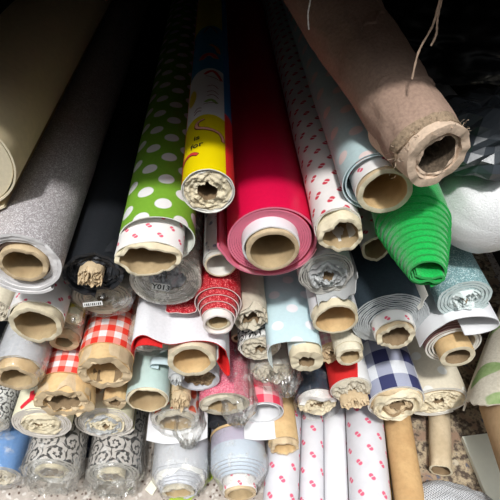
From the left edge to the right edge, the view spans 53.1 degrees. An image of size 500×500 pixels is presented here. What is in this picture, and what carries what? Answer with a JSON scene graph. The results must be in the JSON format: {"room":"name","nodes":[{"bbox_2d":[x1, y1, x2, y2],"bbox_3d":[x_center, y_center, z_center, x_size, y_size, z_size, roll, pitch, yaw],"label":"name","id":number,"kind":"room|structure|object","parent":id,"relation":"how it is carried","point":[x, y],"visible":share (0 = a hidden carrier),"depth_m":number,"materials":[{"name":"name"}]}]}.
{"room":"fabric store","nodes":[
{"label":"fabric store","id":0,"kind":"room"},
{"bbox_2d":[0,252,499,499],"bbox_3d":[0.000,0.014,1.345,1.600,0.040,1.820,0,42,0],"label":"floor","id":1,"kind":"structure","parent":0,"point":[38,490],"depth_m":0.87,"materials":[{"name":"beige stone"}]},
{"bbox_2d":[0,423,31,487],"bbox_3d":[-0.447,0.034,1.223,0.079,0.080,1.066,-2,42,-2],"label":"roll","id":2,"kind":"object","parent":1,"relation":"on","point":[14,444],"visible":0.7,"depth_m":0.85,"materials":[{"name":"blue fabric"}]},
{"bbox_2d":[0,385,20,434],"bbox_3d":[-0.447,-0.060,1.206,0.057,0.059,1.065,-2,42,-2],"label":"roll","id":3,"kind":"object","parent":2,"relation":"on","point":[8,396],"visible":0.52,"depth_m":0.84,"materials":[{"name":"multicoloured fabric"}]},
{"bbox_2d":[82,434,93,457],"bbox_3d":[-0.324,0.013,1.284,0.040,0.041,1.054,-2,42,-2],"label":"roll","id":4,"kind":"object","parent":1,"relation":"on","point":[89,438],"visible":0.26,"depth_m":0.89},
{"bbox_2d":[21,415,85,489],"bbox_3d":[-0.349,0.018,1.189,0.106,0.098,1.080,-2,42,-2],"label":"roll","id":5,"kind":"object","parent":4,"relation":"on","point":[57,459],"visible":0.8,"depth_m":0.81,"materials":[{"name":"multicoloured fabric"}]},
{"bbox_2d":[11,385,73,438],"bbox_3d":[-0.346,-0.082,1.155,0.089,0.092,1.057,-2,42,-2],"label":"roll","id":6,"kind":"object","parent":5,"relation":"on","point":[30,420],"visible":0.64,"depth_m":0.76,"materials":[{"name":"beige fabric"}]},
{"bbox_2d":[20,393,35,408],"bbox_3d":[-0.328,0.224,0.751,0.007,0.007,0.039,33,51,31],"label":"print","id":7,"kind":"object","parent":6,"relation":"on","point":[26,399],"depth_m":0.75,"materials":[{"name":"red"}]},
{"bbox_2d":[33,311,95,416],"bbox_3d":[-0.295,-0.138,1.117,0.086,0.081,1.081,-2,42,-2],"label":"roll","id":8,"kind":"object","parent":6,"relation":"on","point":[61,391],"visible":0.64,"depth_m":0.72,"materials":[{"name":"cardboard"}]},
{"bbox_2d":[0,324,51,389],"bbox_3d":[-0.347,-0.179,1.077,0.073,0.076,1.066,-2,42,-2],"label":"roll","id":9,"kind":"object","parent":8,"relation":"on","point":[23,362],"visible":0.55,"depth_m":0.69,"materials":[{"name":"grey fabric"}]},
{"bbox_2d":[0,287,15,320],"bbox_3d":[-0.385,-0.262,1.092,0.048,0.048,1.056,-2,42,-2],"label":"roll","id":10,"kind":"object","parent":9,"relation":"on","point":[6,296],"visible":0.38,"depth_m":0.70,"materials":[{"name":"beige paper"}]},
{"bbox_2d":[49,310,87,350],"bbox_3d":[-0.291,-0.222,1.099,0.046,0.047,1.060,-2,42,-2],"label":"roll","id":11,"kind":"object","parent":8,"relation":"on","point":[70,338],"visible":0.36,"depth_m":0.71,"materials":[{"name":"cardboard"}]},
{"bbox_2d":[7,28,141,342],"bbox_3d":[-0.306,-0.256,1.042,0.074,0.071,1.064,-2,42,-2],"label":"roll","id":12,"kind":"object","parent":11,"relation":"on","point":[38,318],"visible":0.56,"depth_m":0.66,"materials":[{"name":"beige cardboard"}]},
{"bbox_2d":[66,296,85,327],"bbox_3d":[-0.271,-0.251,1.077,0.030,0.030,1.063,-2,42,-2],"label":"roll","id":13,"kind":"object","parent":11,"relation":"on","point":[74,316],"visible":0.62,"depth_m":0.69,"materials":[{"name":"clear plastic"}]},
{"bbox_2d":[77,286,136,388],"bbox_3d":[-0.232,-0.185,1.099,0.079,0.080,1.078,-2,42,-2],"label":"roll","id":14,"kind":"object","parent":8,"relation":"on","point":[106,357],"visible":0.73,"depth_m":0.71,"materials":[{"name":"fabric"}]},
{"bbox_2d":[71,269,133,316],"bbox_3d":[-0.227,-0.277,1.063,0.090,0.072,1.076,-2,42,-2],"label":"roll","id":15,"kind":"object","parent":14,"relation":"on","point":[105,301],"visible":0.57,"depth_m":0.69,"materials":[{"name":"clear plastic"}]},
{"bbox_2d":[63,0,170,296],"bbox_3d":[-0.218,-0.312,0.999,0.076,0.074,1.068,-2,42,-2],"label":"roll","id":16,"kind":"object","parent":15,"relation":"on","point":[89,267],"visible":0.94,"depth_m":0.72,"materials":[{"name":"black fabric"}]},
{"bbox_2d":[0,0,150,293],"bbox_3d":[-0.284,-0.333,0.952,0.091,0.094,1.058,-2,42,-2],"label":"roll","id":17,"kind":"object","parent":16,"relation":"on","point":[39,220],"visible":0.98,"depth_m":0.65,"materials":[{"name":"grey fabric"}]},
{"bbox_2d":[0,0,112,209],"bbox_3d":[-0.337,-0.441,0.914,0.126,0.131,1.050,-2,42,-2],"label":"roll","id":18,"kind":"object","parent":17,"relation":"on","point":[43,43],"visible":1,"depth_m":0.64,"materials":[{"name":"beige fabric"}]},
{"bbox_2d":[85,409,146,491],"bbox_3d":[-0.251,0.035,1.218,0.104,0.098,1.081,-2,42,-2],"label":"roll","id":19,"kind":"object","parent":1,"relation":"on","point":[115,460],"visible":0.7,"depth_m":0.84,"materials":[{"name":"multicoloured fabric"}]},
{"bbox_2d":[75,388,136,437],"bbox_3d":[-0.264,-0.065,1.200,0.092,0.096,1.060,-2,42,-2],"label":"roll","id":20,"kind":"object","parent":19,"relation":"on","point":[103,421],"visible":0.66,"depth_m":0.81,"materials":[{"name":"beige fabric"}]},
{"bbox_2d":[102,382,127,408],"bbox_3d":[-0.231,-0.063,1.108,0.037,0.036,0.902,-2,42,-2],"label":"cardboard tube","id":21,"kind":"object","parent":20,"relation":"on","point":[113,397],"visible":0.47,"depth_m":0.77,"materials":[{"name":"cardboard"}]},
{"bbox_2d":[145,478,156,494],"bbox_3d":[-0.166,0.406,0.870,0.017,0.010,0.035,22,47,23],"label":"strip","id":22,"kind":"object","parent":1,"relation":"on","point":[151,487],"visible":0.57,"depth_m":0.87,"materials":[{"name":"beige paper"}]},
{"bbox_2d":[150,432,210,498],"bbox_3d":[-0.145,0.038,1.215,0.108,0.105,1.088,-2,42,-2],"label":"roll","id":23,"kind":"object","parent":1,"relation":"on","point":[177,471],"visible":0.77,"depth_m":0.82,"materials":[{"name":"grey fabric"}]},
{"bbox_2d":[146,390,207,447],"bbox_3d":[-0.145,-0.057,1.197,0.100,0.081,1.094,-2,42,-2],"label":"roll","id":24,"kind":"object","parent":23,"relation":"on","point":[166,425],"visible":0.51,"depth_m":0.83,"materials":[{"name":"plastic"}]},
{"bbox_2d":[126,346,169,411],"bbox_3d":[-0.177,-0.129,1.140,0.074,0.083,1.055,-2,42,-2],"label":"roll","id":25,"kind":"object","parent":24,"relation":"on","point":[148,389],"visible":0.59,"depth_m":0.76,"materials":[{"name":"green fabric"}]},
{"bbox_2d":[128,290,167,354],"bbox_3d":[-0.170,-0.214,1.103,0.064,0.052,1.066,-2,42,-2],"label":"roll","id":26,"kind":"object","parent":25,"relation":"on","point":[148,348],"visible":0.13,"depth_m":0.73,"materials":[{"name":"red fabric"}]},
{"bbox_2d":[169,381,190,411],"bbox_3d":[-0.138,-0.110,1.174,0.040,0.044,1.073,-2,42,-2],"label":"roll","id":27,"kind":"object","parent":24,"relation":"on","point":[179,396],"visible":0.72,"depth_m":0.78,"materials":[{"name":"cardboard"}]},
{"bbox_2d":[169,466,213,499],"bbox_3d":[-0.099,0.413,0.870,0.027,0.001,0.089,33,51,31],"label":"paper slip","id":28,"kind":"object","parent":1,"relation":"on","point":[209,477],"visible":0.22,"depth_m":0.88,"materials":[{"name":"green paper"}]},
{"bbox_2d":[209,411,268,499],"bbox_3d":[-0.043,0.030,1.213,0.100,0.101,1.091,-2,42,-2],"label":"roll","id":29,"kind":"object","parent":1,"relation":"on","point":[238,463],"visible":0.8,"depth_m":0.82,"materials":[{"name":"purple fabric"}]},
{"bbox_2d":[209,413,226,429],"bbox_3d":[-0.081,-0.052,1.240,0.032,0.033,1.052,-2,42,-2],"label":"roll","id":30,"kind":"object","parent":29,"relation":"on","point":[215,421],"visible":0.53,"depth_m":0.85,"materials":[{"name":"black fabric"}]},
{"bbox_2d":[243,358,283,439],"bbox_3d":[-0.003,-0.070,1.207,0.068,0.069,1.080,-2,42,-2],"label":"roll","id":31,"kind":"object","parent":29,"relation":"on","point":[259,425],"visible":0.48,"depth_m":0.84,"materials":[{"name":"white fabric"}]},
{"bbox_2d":[199,330,257,426],"bbox_3d":[-0.060,-0.091,1.172,0.094,0.068,1.092,-2,42,-2],"label":"roll","id":32,"kind":"object","parent":31,"relation":"on","point":[230,395],"visible":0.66,"depth_m":0.80,"materials":[{"name":"pink fabric"}]},
{"bbox_2d":[180,344,219,390],"bbox_3d":[-0.105,-0.151,1.158,0.064,0.058,1.050,-2,42,-2],"label":"roll","id":33,"kind":"object","parent":32,"relation":"on","point":[210,379],"visible":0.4,"depth_m":0.78,"materials":[{"name":"grey fabric"}]},
{"bbox_2d":[168,367,184,385],"bbox_3d":[-0.135,-0.158,1.123,0.024,0.025,1.062,-2,42,-2],"label":"roll","id":34,"kind":"object","parent":33,"relation":"on","point":[175,378],"visible":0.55,"depth_m":0.73,"materials":[{"name":"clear plastic"}]},
{"bbox_2d":[131,295,229,375],"bbox_3d":[-0.118,-0.168,1.052,0.131,0.099,0.968,-2,42,-2],"label":"roll","id":35,"kind":"object","parent":33,"relation":"on","point":[192,350],"visible":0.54,"depth_m":0.70,"materials":[{"name":"white fabric"}]},
{"bbox_2d":[165,212,241,334],"bbox_3d":[-0.090,-0.266,1.057,0.106,0.062,1.091,-2,42,-2],"label":"roll","id":36,"kind":"object","parent":35,"relation":"on","point":[218,299],"visible":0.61,"depth_m":0.67,"materials":[{"name":"red fabric"}]},
{"bbox_2d":[129,211,203,303],"bbox_3d":[-0.137,-0.306,1.043,0.095,0.095,1.072,-2,42,-2],"label":"roll","id":37,"kind":"object","parent":36,"relation":"on","point":[178,283],"visible":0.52,"depth_m":0.67,"materials":[{"name":"clear plastic"}]},
{"bbox_2d":[114,0,197,275],"bbox_3d":[-0.135,-0.350,0.966,0.090,0.073,1.088,-2,42,-2],"label":"roll","id":38,"kind":"object","parent":37,"relation":"on","point":[158,228],"visible":0.9,"depth_m":0.64,"materials":[{"name":"green fabric"}]},
{"bbox_2d":[203,212,235,276],"bbox_3d":[-0.065,-0.332,1.044,0.045,0.046,1.057,-2,42,-2],"label":"roll","id":39,"kind":"object","parent":36,"relation":"on","point":[215,263],"visible":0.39,"depth_m":0.67,"materials":[{"name":"white fabric"}]},
{"bbox_2d":[247,342,302,396],"bbox_3d":[0.015,-0.140,1.184,0.091,0.071,1.093,-2,42,-2],"label":"roll","id":40,"kind":"object","parent":31,"relation":"on","point":[262,371],"visible":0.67,"depth_m":0.80,"materials":[{"name":"clear plastic"}]},
{"bbox_2d":[237,324,280,359],"bbox_3d":[-0.012,-0.199,1.149,0.067,0.062,1.059,-2,42,-2],"label":"roll","id":41,"kind":"object","parent":40,"relation":"on","point":[251,344],"visible":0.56,"depth_m":0.76,"materials":[{"name":"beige fabric"}]},
{"bbox_2d":[235,270,267,330],"bbox_3d":[-0.026,-0.253,1.099,0.052,0.052,1.068,-2,42,-2],"label":"roll","id":42,"kind":"object","parent":41,"relation":"on","point":[252,315],"visible":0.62,"depth_m":0.72,"materials":[{"name":"beige fabric"}]},
{"bbox_2d":[263,270,323,370],"bbox_3d":[0.039,-0.184,1.071,0.078,0.056,1.017,-2,42,-2],"label":"roll","id":43,"kind":"object","parent":41,"relation":"on","point":[288,313],"visible":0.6,"depth_m":0.71,"materials":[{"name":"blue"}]},
{"bbox_2d":[306,289,357,333],"bbox_3d":[0.089,-0.260,1.068,0.065,0.064,1.064,-2,42,-2],"label":"roll","id":44,"kind":"object","parent":43,"relation":"on","point":[334,315],"visible":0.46,"depth_m":0.69,"materials":[{"name":"beige cardboard"}]},
{"bbox_2d":[296,241,357,305],"bbox_3d":[0.074,-0.312,1.025,0.077,0.077,1.072,-2,42,-2],"label":"roll","id":45,"kind":"object","parent":44,"relation":"on","point":[329,273],"visible":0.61,"depth_m":0.64,"materials":[{"name":"grey plastic"}]},
{"bbox_2d":[217,0,316,275],"bbox_3d":[-0.005,-0.353,0.984,0.122,0.109,1.068,-2,42,-2],"label":"roll","id":46,"kind":"object","parent":45,"relation":"on","point":[266,229],"visible":0.89,"depth_m":0.64,"materials":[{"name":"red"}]},
{"bbox_2d":[181,0,234,212],"bbox_3d":[-0.070,-0.411,0.912,0.057,0.058,1.053,-2,42,-2],"label":"roll","id":47,"kind":"object","parent":46,"relation":"on","point":[208,182],"visible":1,"depth_m":0.59,"materials":[{"name":"plastic"}]},
{"bbox_2d":[262,0,362,251],"bbox_3d":[0.072,-0.371,0.939,0.053,0.055,1.066,-2,42,-2],"label":"roll","id":48,"kind":"object","parent":46,"relation":"on","point":[337,225],"visible":0.86,"depth_m":0.64,"materials":[{"name":"white fabric"}]},
{"bbox_2d":[281,0,412,212],"bbox_3d":[0.107,-0.417,0.912,0.072,0.072,1.068,-2,42,-2],"label":"roll","id":49,"kind":"object","parent":48,"relation":"on","point":[366,183],"visible":0.64,"depth_m":0.55,"materials":[{"name":"blue fabric"}]},
{"bbox_2d":[283,0,472,186],"bbox_3d":[0.123,-0.203,0.515,0.088,0.160,0.291,-14,44,-15],"label":"roll","id":50,"kind":"object","parent":49,"relation":"on","point":[408,121],"visible":0.99,"depth_m":0.47,"materials":[{"name":"brown fabric"}]},
{"bbox_3d":[-0.032,-0.214,1.227,0.022,0.023,1.052,-2,42,-2],"label":"roll","id":51,"kind":"object","parent":40,"relation":"on","visible":0},
{"bbox_2d":[231,323,237,341],"bbox_3d":[-0.043,-0.158,1.140,0.018,0.023,0.902,-2,42,-2],"label":"cardboard tube","id":52,"kind":"object","parent":51,"relation":"on","point":[234,337],"visible":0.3,"depth_m":0.81,"materials":[{"name":"cardboard"}]},
{"bbox_2d":[263,378,300,499],"bbox_3d":[0.105,0.067,1.212,0.059,0.059,1.201,4,42,4],"label":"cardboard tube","id":53,"kind":"object","parent":1,"relation":"on","point":[281,482],"visible":0.26,"depth_m":0.83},
{"bbox_2d":[268,376,298,454],"bbox_3d":[0.031,-0.020,1.228,0.052,0.054,1.061,-2,42,-2],"label":"roll","id":54,"kind":"object","parent":53,"relation":"on","point":[286,442],"visible":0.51,"depth_m":0.85,"materials":[{"name":"cardboard"}]},
{"bbox_2d":[289,362,339,415],"bbox_3d":[0.090,-0.086,1.245,0.085,0.086,1.068,-2,42,-2],"label":"roll","id":55,"kind":"object","parent":53,"relation":"on","point":[313,395],"visible":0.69,"depth_m":0.85,"materials":[{"name":"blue fabric"}]},
{"bbox_2d":[325,354,371,409],"bbox_3d":[0.138,-0.117,1.191,0.068,0.069,1.073,-2,42,-2],"label":"roll","id":56,"kind":"object","parent":55,"relation":"on","point":[351,385],"visible":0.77,"depth_m":0.80,"materials":[{"name":"red fabric"}]},
{"bbox_2d":[319,331,335,363],"bbox_3d":[0.102,-0.186,1.177,0.044,0.052,1.060,-2,42,-2],"label":"roll","id":57,"kind":"object","parent":56,"relation":"on","point":[329,356],"visible":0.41,"depth_m":0.79,"materials":[{"name":"paper"}]},
{"bbox_2d":[330,328,362,364],"bbox_3d":[0.120,-0.198,1.123,0.044,0.044,1.064,-2,42,-2],"label":"roll","id":58,"kind":"object","parent":57,"relation":"on","point":[347,346],"visible":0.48,"depth_m":0.73,"materials":[{"name":"beige paper"}]},
{"bbox_2d":[351,244,429,348],"bbox_3d":[0.174,-0.243,1.089,0.111,0.104,1.082,-2,42,-2],"label":"roll","id":59,"kind":"object","parent":58,"relation":"on","point":[387,301],"visible":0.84,"depth_m":0.70,"materials":[{"name":"fabric"}]},
{"bbox_2d":[357,207,387,260],"bbox_3d":[0.144,-0.335,1.042,0.038,0.046,1.002,-2,42,-2],"label":"cardboard tube","id":60,"kind":"object","parent":59,"relation":"on","point":[372,249],"visible":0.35,"depth_m":0.68,"materials":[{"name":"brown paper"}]},
{"bbox_2d":[415,284,427,309],"bbox_3d":[0.229,-0.012,0.771,0.007,0.030,0.250,-2,42,-2],"label":"folded card","id":61,"kind":"object","parent":59,"relation":"on","point":[421,289],"visible":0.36,"depth_m":0.68,"materials":[{"name":"white paper"}]},
{"bbox_2d":[415,285,499,346],"bbox_3d":[0.279,-0.090,0.923,0.102,0.064,0.610,-2,42,-2],"label":"roll","id":62,"kind":"object","parent":59,"relation":"on","point":[473,321],"visible":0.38,"depth_m":0.70,"materials":[{"name":"white fabric"}]},
{"bbox_2d":[428,245,492,313],"bbox_3d":[0.263,-0.281,1.058,0.074,0.071,1.060,-2,42,-2],"label":"roll","id":63,"kind":"object","parent":62,"relation":"on","point":[464,286],"visible":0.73,"depth_m":0.67,"materials":[{"name":"teal fabric"}]},
{"bbox_2d":[435,83,499,253],"bbox_3d":[0.271,-0.351,0.960,0.124,0.114,1.000,-2,42,-2],"label":"roll","id":64,"kind":"object","parent":63,"relation":"on","point":[473,202],"visible":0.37,"depth_m":0.59,"materials":[{"name":"white plastic"}]},
{"bbox_2d":[371,183,451,286],"bbox_3d":[0.200,-0.205,0.770,0.084,0.086,0.698,2,42,2],"label":"roll","id":65,"kind":"object","parent":64,"relation":"on","point":[416,235],"visible":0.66,"depth_m":0.53,"materials":[{"name":"green fabric"}]},
{"bbox_2d":[383,0,499,85],"bbox_3d":[0.310,-0.336,0.772,0.265,0.139,0.307,-12,43,-13],"label":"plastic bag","id":66,"kind":"object","parent":64,"relation":"on","point":[465,50],"visible":0.71,"depth_m":0.69,"materials":[{"name":"black plastic"}]},
{"bbox_2d":[444,86,499,180],"bbox_3d":[0.273,-0.139,0.587,0.126,0.096,0.136,-13,44,-14],"label":"plastic bag","id":67,"kind":"object","parent":64,"relation":"on","point":[480,107],"visible":0.73,"depth_m":0.55,"materials":[{"name":"black plastic"}]},
{"bbox_2d":[299,411,323,499],"bbox_3d":[0.157,0.073,1.218,0.042,0.042,1.201,4,42,4],"label":"roll","id":68,"kind":"object","parent":1,"relation":"on","point":[311,484],"visible":0.43,"depth_m":0.87,"materials":[{"name":"white fabric"}]},
{"bbox_2d":[324,400,347,499],"bbox_3d":[0.198,0.073,1.218,0.040,0.040,1.201,4,42,4],"label":"roll","id":69,"kind":"object","parent":1,"relation":"on","point":[335,455],"visible":0.44,"depth_m":0.88,"materials":[{"name":"white paper"}]},
{"bbox_2d":[345,405,390,499],"bbox_3d":[0.252,0.063,1.209,0.069,0.068,1.201,4,42,4],"label":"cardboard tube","id":70,"kind":"object","parent":1,"relation":"on","point":[368,473],"visible":0.31,"depth_m":0.85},
{"bbox_2d":[361,339,424,420],"bbox_3d":[0.215,-0.093,1.211,0.095,0.096,1.066,-2,42,-2],"label":"roll","id":71,"kind":"object","parent":70,"relation":"on","point":[396,392],"visible":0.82,"depth_m":0.82,"materials":[{"name":"fabric"}]},
{"bbox_2d":[407,336,466,415],"bbox_3d":[0.315,0.070,1.101,0.111,0.092,0.608,-2,42,-2],"label":"roll","id":72,"kind":"object","parent":70,"relation":"on","point":[444,389],"visible":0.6,"depth_m":0.88,"materials":[{"name":"beige fabric"}]},
{"bbox_2d":[423,319,481,366],"bbox_3d":[0.283,-0.199,1.142,0.084,0.082,1.071,-2,42,-2],"label":"roll","id":73,"kind":"object","parent":72,"relation":"on","point":[448,344],"visible":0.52,"depth_m":0.75,"materials":[{"name":"brown fabric"}]},
{"bbox_2d":[410,253,499,491],"bbox_3d":[0.431,0.211,1.091,0.377,0.006,0.780,0,42,0],"label":"rug","id":74,"kind":"object","parent":1,"relation":"on","point":[468,422],"visible":0.02,"depth_m":0.95,"materials":[{"name":"beige carpet"}]},
{"bbox_2d":[384,416,423,499],"bbox_3d":[0.271,0.341,0.905,0.050,0.050,0.301,3,42,3],"label":"cardboard tube","id":75,"kind":"object","parent":74,"relation":"on","point":[406,479],"visible":0.62,"depth_m":0.85,"materials":[{"name":"brown cardboard"}]},
{"bbox_2d":[428,413,452,475],"bbox_3d":[0.379,0.253,1.010,0.040,0.038,0.401,9,43,10],"label":"cardboard tube","id":76,"kind":"object","parent":74,"relation":"on","point":[439,426],"visible":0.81,"depth_m":0.89,"materials":[{"name":"beige cardboard"}]},
{"bbox_2d":[461,433,499,499],"bbox_3d":[0.431,0.398,0.871,0.078,0.009,0.163,0,42,0],"label":"flat board","id":77,"kind":"object","parent":74,"relation":"on","point":[478,447],"visible":0.75,"depth_m":0.89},
{"bbox_2d":[479,405,499,470],"bbox_3d":[0.428,0.322,0.767,0.092,0.092,0.191,2,42,2],"label":"cardboard tube","id":78,"kind":"object","parent":74,"relation":"on","point":[490,415],"visible":0.77,"depth_m":0.80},
{"bbox_2d":[463,306,499,410],"bbox_3d":[0.487,0.183,0.873,0.156,0.132,0.338,20,46,21],"label":"roll","id":79,"kind":"object","parent":78,"relation":"on","point":[484,387],"visible":0.98,"depth_m":0.81,"materials":[{"name":"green fabric"}]},
{"bbox_2d":[422,480,492,499],"bbox_3d":[0.323,0.443,0.794,0.208,0.055,0.159,0,42,0],"label":"cloth","id":80,"kind":"object","parent":1,"relation":"on","point":[433,489],"visible":0.74,"depth_m":0.82,"materials":[{"name":"grey fabric"}]},
{"bbox_2d":[451,83,499,266],"bbox_3d":[0.660,-0.574,1.071,0.040,1.200,1.400,0,42,0],"label":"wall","id":81,"kind":"structure","parent":0,"point":[459,90],"depth_m":1.42,"materials":[{"name":"black"}]},
{"bbox_3d":[0.060,-1.042,1.591,1.240,1.200,0.040,0,42,0],"label":"wall","id":82,"kind":"structure","parent":0,"visible":0},
{"bbox_2d":[307,0,310,29],"bbox_3d":[0.047,-0.198,0.387,0.003,0.052,0.001,0,42,0],"label":"thread","id":83,"kind":"object","parent":82,"relation":"hanging from","point":[309,0],"visible":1,"depth_m":0.40},
{"bbox_2d":[411,0,442,78],"bbox_3d":[0.146,-0.182,0.402,0.015,0.093,0.002,0,42,0],"label":"twine","id":84,"kind":"object","parent":82,"relation":"hanging from","point":[437,13],"visible":1,"depth_m":0.41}
]}

